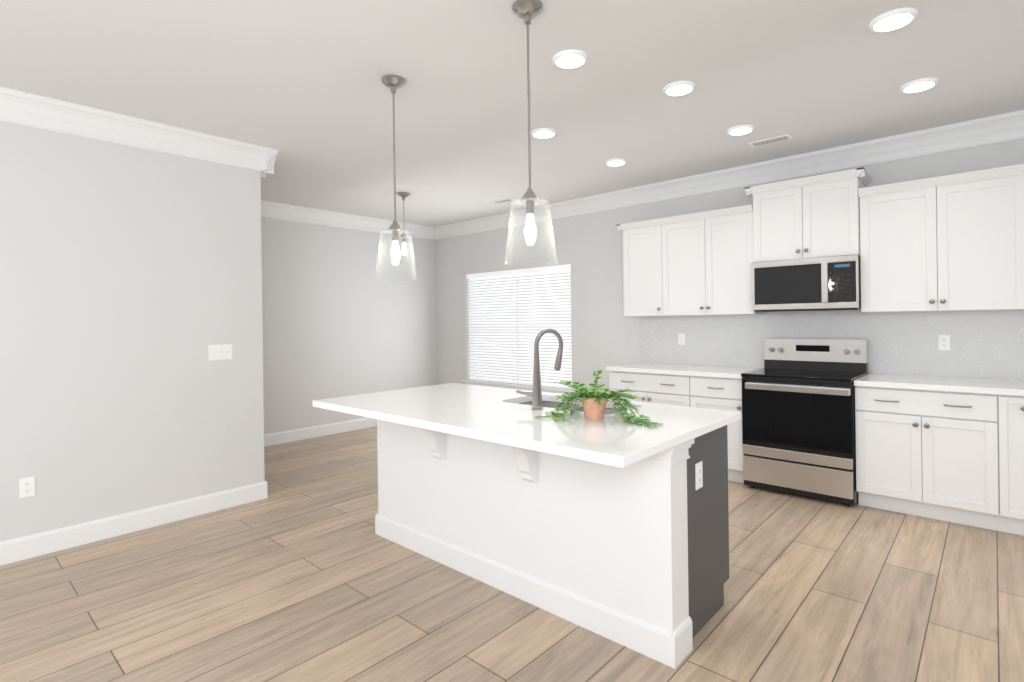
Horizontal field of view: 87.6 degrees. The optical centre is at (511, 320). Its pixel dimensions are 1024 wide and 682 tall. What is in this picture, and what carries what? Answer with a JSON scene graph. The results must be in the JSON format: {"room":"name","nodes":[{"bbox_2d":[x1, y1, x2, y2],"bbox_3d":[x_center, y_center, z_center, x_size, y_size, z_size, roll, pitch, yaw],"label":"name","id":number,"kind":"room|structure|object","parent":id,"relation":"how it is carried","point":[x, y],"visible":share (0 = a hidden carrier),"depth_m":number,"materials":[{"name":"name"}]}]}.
{"room":"kitchen","nodes":[
{"label":"kitchen","id":0,"kind":"room"},
{"bbox_2d":[0,121,264,541],"bbox_3d":[-3.667,0.048,2.429,0.140,2.743,4.920,-1,0,42],"label":"wall","id":1,"kind":"structure","parent":0,"point":[130,284],"depth_m":3.53,"materials":[{"name":"paint"}]},
{"bbox_2d":[19,476,34,497],"bbox_3d":[-2.881,0.989,3.174,0.007,0.115,0.070,-1,0,42],"label":"outlet","id":2,"kind":"object","parent":1,"relation":"attached to","point":[26,487],"visible":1,"depth_m":3.17,"materials":[{"name":"white plastic"}]},
{"bbox_2d":[0,481,267,565],"bbox_3d":[-3.573,1.352,2.398,0.015,0.133,4.895,-1,0,42],"label":"baseboard","id":3,"kind":"structure","parent":1,"relation":"attached to","point":[32,545],"depth_m":3.51,"materials":[{"name":"paint"}]},
{"bbox_2d":[0,86,277,177],"bbox_3d":[-3.532,-1.240,2.426,0.110,0.170,4.920,-1,0,42],"label":"crown molding","id":4,"kind":"structure","parent":1,"relation":"attached to","point":[17,107],"depth_m":3.53,"materials":[{"name":"paint"}]},
{"bbox_2d":[208,344,232,360],"bbox_3d":[-2.166,0.233,3.973,0.015,0.115,0.166,-1,0,42],"label":"switch plate","id":5,"kind":"object","parent":1,"relation":"attached to","point":[221,352],"visible":1,"depth_m":3.97,"materials":[{"name":"white plastic"}]},
{"bbox_2d":[261,217,436,433],"bbox_3d":[-3.973,0.053,4.814,0.150,2.743,8.350,-1,0,42],"label":"wall","id":6,"kind":"structure","parent":0,"point":[338,320],"depth_m":6.67,"materials":[{"name":"paint"}]},
{"bbox_2d":[264,418,376,446],"bbox_3d":[-3.831,1.356,4.829,0.015,0.133,8.160,-1,0,42],"label":"baseboard","id":7,"kind":"structure","parent":6,"relation":"attached to","point":[345,426],"depth_m":6.45,"materials":[{"name":"paint"}]},
{"bbox_2d":[261,200,435,239],"bbox_3d":[-3.854,-1.236,4.778,0.100,0.170,7.980,-1,0,42],"label":"crown molding","id":8,"kind":"structure","parent":6,"relation":"attached to","point":[272,210],"depth_m":6.62,"materials":[{"name":"paint"}]},
{"bbox_2d":[0,426,1023,681],"bbox_3d":[-0.248,1.403,1.569,10.000,0.060,8.500,-1,0,42],"label":"floor","id":9,"kind":"structure","parent":0,"point":[302,572],"depth_m":2.58,"materials":[{"name":"brown wood"}]},
{"bbox_2d":[375,420,728,668],"bbox_3d":[0.034,0.933,2.959,2.073,0.874,0.890,-1,0,42],"label":"kitchen island","id":10,"kind":"object","parent":9,"relation":"on","point":[634,556],"visible":0.71,"depth_m":2.47,"materials":[{"name":"white wood"}]},
{"bbox_2d":[313,383,739,467],"bbox_3d":[-0.038,0.476,2.883,2.094,0.038,1.110,-1,0,42],"label":"island countertop","id":11,"kind":"structure","parent":10,"relation":"on","point":[499,415],"depth_m":2.45,"materials":[{"name":"white stone"}]},
{"bbox_2d":[516,328,562,409],"bbox_3d":[0.144,0.246,2.822,0.190,0.414,0.189,-1,0,42],"label":"faucet","id":12,"kind":"object","parent":11,"relation":"on","point":[536,394],"visible":1,"depth_m":2.74,"materials":[{"name":"grey metal"}]},
{"bbox_2d":[520,401,626,413],"bbox_3d":[0.315,0.598,2.936,0.804,0.206,0.424,-1,0,42],"label":"sink","id":13,"kind":"object","parent":11,"relation":"in","point":[549,404],"depth_m":3.19,"materials":[{"name":"silver metal"}]},
{"bbox_2d":[536,370,661,427],"bbox_3d":[0.411,0.333,2.458,0.605,0.234,0.404,-1,0,42],"label":"plant","id":14,"kind":"object","parent":11,"relation":"on","point":[594,402],"visible":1,"depth_m":2.42,"materials":[{"name":"green plant"}]},
{"bbox_2d":[695,461,702,489],"bbox_3d":[0.822,0.679,2.345,0.007,0.115,0.070,-1,0,42],"label":"outlet","id":15,"kind":"object","parent":10,"relation":"attached to","point":[698,475],"visible":1,"depth_m":2.34,"materials":[{"name":"white plastic"}]},
{"bbox_2d":[606,370,681,405],"bbox_3d":[1.474,0.913,5.111,0.870,0.874,0.619,-1,0,42],"label":"base cabinet","id":16,"kind":"object","parent":9,"relation":"on","point":[652,388],"depth_m":4.88,"materials":[{"name":"white wood"}]},
{"bbox_2d":[682,374,743,482],"bbox_3d":[1.898,0.907,4.727,0.512,0.874,0.619,-1,0,42],"label":"base cabinet","id":17,"kind":"object","parent":9,"relation":"on","point":[710,387],"depth_m":4.44,"materials":[{"name":"white wood"}]},
{"bbox_2d":[606,362,761,377],"bbox_3d":[1.599,0.453,4.974,1.278,0.038,0.645,-1,0,42],"label":"countertop","id":18,"kind":"structure","parent":17,"relation":"on","point":[633,368],"depth_m":4.82,"materials":[{"name":"white stone"}]},
{"bbox_2d":[741,338,867,505],"bbox_3d":[2.328,0.747,4.251,0.759,1.183,0.730,-1,0,42],"label":"range","id":19,"kind":"object","parent":9,"relation":"on","point":[798,420],"visible":1,"depth_m":4.06,"materials":[{"name":"black metal"}]},
{"bbox_2d":[854,385,981,527],"bbox_3d":[2.954,0.893,3.774,0.800,0.874,0.619,-1,0,42],"label":"base cabinet","id":20,"kind":"object","parent":9,"relation":"on","point":[949,449],"depth_m":3.57,"materials":[{"name":"white wood"}]},
{"bbox_2d":[854,373,1023,396],"bbox_3d":[3.328,0.430,3.414,1.846,0.038,0.645,-1,0,42],"label":"countertop","id":21,"kind":"structure","parent":20,"relation":"on","point":[1000,387],"depth_m":3.59,"materials":[{"name":"white stone"}]},
{"bbox_2d":[982,393,1023,535],"bbox_3d":[3.306,0.888,3.456,0.353,0.874,0.619,-1,0,42],"label":"base cabinet","id":22,"kind":"object","parent":9,"relation":"on","point":[1002,417],"depth_m":3.30,"materials":[{"name":"white wood"}]},
{"bbox_2d":[0,0,1023,226],"bbox_3d":[-0.287,-1.399,1.569,10.000,0.060,8.500,-1,0,42],"label":"ceiling","id":23,"kind":"structure","parent":0,"point":[302,89],"depth_m":3.05,"materials":[{"name":"paint"}]},
{"bbox_2d":[375,75,416,280],"bbox_3d":[-0.664,-0.799,3.022,0.236,1.130,0.236,-1,0,42],"label":"pendant light","id":24,"kind":"object","parent":23,"relation":"hanging from","point":[393,83],"visible":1,"depth_m":3.01,"materials":[{"name":"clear glass"}]},
{"bbox_2d":[397,192,415,263],"bbox_3d":[-1.149,-0.986,5.681,0.236,0.742,0.236,-1,0,42],"label":"pendant","id":25,"kind":"object","parent":23,"relation":"hanging from","point":[403,195],"visible":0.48,"depth_m":5.67,"materials":[{"name":"grey metal"}]},
{"bbox_2d":[490,198,515,203],"bbox_3d":[-0.099,-1.367,6.088,0.300,0.009,0.120,-1,0,42],"label":"ceiling vent","id":26,"kind":"object","parent":23,"relation":"in","point":[503,201],"visible":0.94,"depth_m":6.09,"materials":[{"name":"white plastic"}]},
{"bbox_2d":[504,0,557,266],"bbox_3d":[0.075,-0.811,2.334,0.236,1.126,0.236,-1,0,42],"label":"pendant light","id":27,"kind":"object","parent":23,"relation":"hanging from","point":[527,11],"visible":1,"depth_m":2.32,"materials":[{"name":"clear glass"}]},
{"bbox_2d":[531,128,556,138],"bbox_3d":[0.232,-1.367,3.896,0.188,0.016,0.188,-1,0,42],"label":"recessed light","id":28,"kind":"object","parent":23,"relation":"in","point":[542,133],"visible":1,"depth_m":3.87,"materials":[{"name":"white plastic"}]},
{"bbox_2d":[552,49,587,68],"bbox_3d":[0.305,-1.369,2.800,0.188,0.016,0.188,-1,0,42],"label":"recessed light","id":29,"kind":"object","parent":23,"relation":"in","point":[570,59],"visible":0.98,"depth_m":2.78,"materials":[{"name":"white plastic"}]},
{"bbox_2d":[605,158,626,165],"bbox_3d":[0.904,-1.377,4.641,0.188,0.016,0.188,-1,0,42],"label":"recessed light","id":30,"kind":"object","parent":23,"relation":"in","point":[616,162],"visible":1,"depth_m":4.61,"materials":[{"name":"white plastic"}]},
{"bbox_2d":[663,81,695,95],"bbox_3d":[0.993,-1.378,3.172,0.188,0.016,0.188,-1,0,42],"label":"recessed light","id":31,"kind":"object","parent":23,"relation":"in","point":[678,88],"visible":0.98,"depth_m":3.15,"materials":[{"name":"white plastic"}]},
{"bbox_2d":[727,125,754,135],"bbox_3d":[1.666,-1.387,3.889,0.188,0.016,0.188,-1,0,42],"label":"recessed light","id":32,"kind":"object","parent":23,"relation":"in","point":[738,130],"visible":1,"depth_m":3.87,"materials":[{"name":"white plastic"}]},
{"bbox_2d":[748,134,792,146],"bbox_3d":[2.002,-1.395,4.137,0.300,0.009,0.120,-1,0,42],"label":"ceiling vent","id":33,"kind":"object","parent":23,"relation":"in","point":[771,140],"visible":0.98,"depth_m":4.12,"materials":[{"name":"white plastic"}]},
{"bbox_2d":[868,7,917,32],"bbox_3d":[1.763,-1.388,2.472,0.188,0.016,0.188,-1,0,42],"label":"recessed light","id":34,"kind":"object","parent":23,"relation":"in","point":[893,20],"visible":0.98,"depth_m":2.45,"materials":[{"name":"white plastic"}]},
{"bbox_2d":[899,78,938,92],"bbox_3d":[2.421,-1.397,3.176,0.188,0.016,0.188,-1,0,42],"label":"recessed light","id":35,"kind":"object","parent":23,"relation":"in","point":[919,85],"visible":0.98,"depth_m":3.15,"materials":[{"name":"white plastic"}]},
{"bbox_2d":[435,139,1023,391],"bbox_3d":[2.530,-0.036,4.668,10.000,2.743,0.150,-1,0,42],"label":"wall","id":36,"kind":"structure","parent":0,"point":[605,332],"depth_m":6.03,"materials":[{"name":"paint"}]},
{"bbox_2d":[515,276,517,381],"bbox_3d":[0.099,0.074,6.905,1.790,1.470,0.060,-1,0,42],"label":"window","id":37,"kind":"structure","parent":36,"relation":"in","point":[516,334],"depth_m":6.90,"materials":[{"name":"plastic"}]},
{"bbox_2d":[466,264,571,388],"bbox_3d":[0.056,0.073,6.858,1.778,1.464,0.067,-1,0,42],"label":"window blinds","id":38,"kind":"object","parent":36,"relation":"attached to","point":[543,297],"visible":0.79,"depth_m":6.81,"materials":[{"name":"white plastic"}]},
{"bbox_2d":[463,380,574,393],"bbox_3d":[0.053,0.860,6.842,1.880,0.099,0.122,-1,0,42],"label":"window sill","id":39,"kind":"structure","parent":36,"relation":"attached to","point":[522,387],"depth_m":6.79,"materials":[{"name":"paint"}]},
{"bbox_2d":[620,221,655,315],"bbox_3d":[1.409,-0.499,5.350,0.480,0.900,0.324,-1,0,42],"label":"upper cabinet","id":40,"kind":"object","parent":36,"relation":"attached to","point":[639,262],"depth_m":5.28,"materials":[{"name":"white wood"}]},
{"bbox_2d":[652,205,765,315],"bbox_3d":[1.835,-0.505,4.966,0.900,0.900,0.324,-1,0,42],"label":"upper cabinet","id":41,"kind":"object","parent":36,"relation":"attached to","point":[699,263],"depth_m":4.82,"materials":[{"name":"white wood"}]},
{"bbox_2d":[432,110,1023,239],"bbox_3d":[2.429,-1.321,4.575,9.700,0.170,0.100,-1,0,42],"label":"crown molding","id":42,"kind":"structure","parent":36,"relation":"attached to","point":[1006,127],"depth_m":4.62,"materials":[{"name":"paint"}]},
{"bbox_2d":[745,167,872,262],"bbox_3d":[2.424,-0.816,4.383,0.852,0.637,0.395,-1,0,42],"label":"upper cabinet","id":43,"kind":"object","parent":36,"relation":"attached to","point":[817,216],"visible":1,"depth_m":4.24,"materials":[{"name":"white wood"}]},
{"bbox_2d":[752,255,860,311],"bbox_3d":[2.427,-0.288,4.377,0.758,0.410,0.409,-1,0,42],"label":"microwave","id":44,"kind":"object","parent":43,"relation":"attached to","point":[822,283],"visible":1,"depth_m":4.20,"materials":[{"name":"silver metal"}]},
{"bbox_2d":[639,310,1023,379],"bbox_3d":[2.786,0.165,4.332,3.875,0.506,0.009,-1,0,42],"label":"tile backsplash","id":45,"kind":"structure","parent":36,"relation":"attached to","point":[986,344],"depth_m":4.23,"materials":[{"name":"grey tile"}]},
{"bbox_2d":[678,333,684,344],"bbox_3d":[1.688,0.181,5.312,0.070,0.115,0.007,-1,0,42],"label":"outlet","id":46,"kind":"object","parent":45,"relation":"attached to","point":[681,338],"visible":1,"depth_m":5.31,"materials":[{"name":"white plastic"}]},
{"bbox_2d":[938,335,950,350],"bbox_3d":[3.197,0.161,3.949,0.070,0.115,0.007,-1,0,42],"label":"outlet","id":47,"kind":"object","parent":45,"relation":"attached to","point":[943,342],"visible":1,"depth_m":3.95,"materials":[{"name":"white plastic"}]},
{"bbox_2d":[858,164,1023,311],"bbox_3d":[3.060,-0.535,3.829,0.916,0.926,0.370,-1,0,42],"label":"upper cabinet","id":48,"kind":"object","parent":36,"relation":"attached to","point":[953,242],"visible":1,"depth_m":3.69,"materials":[{"name":"white wood"}]}
]}

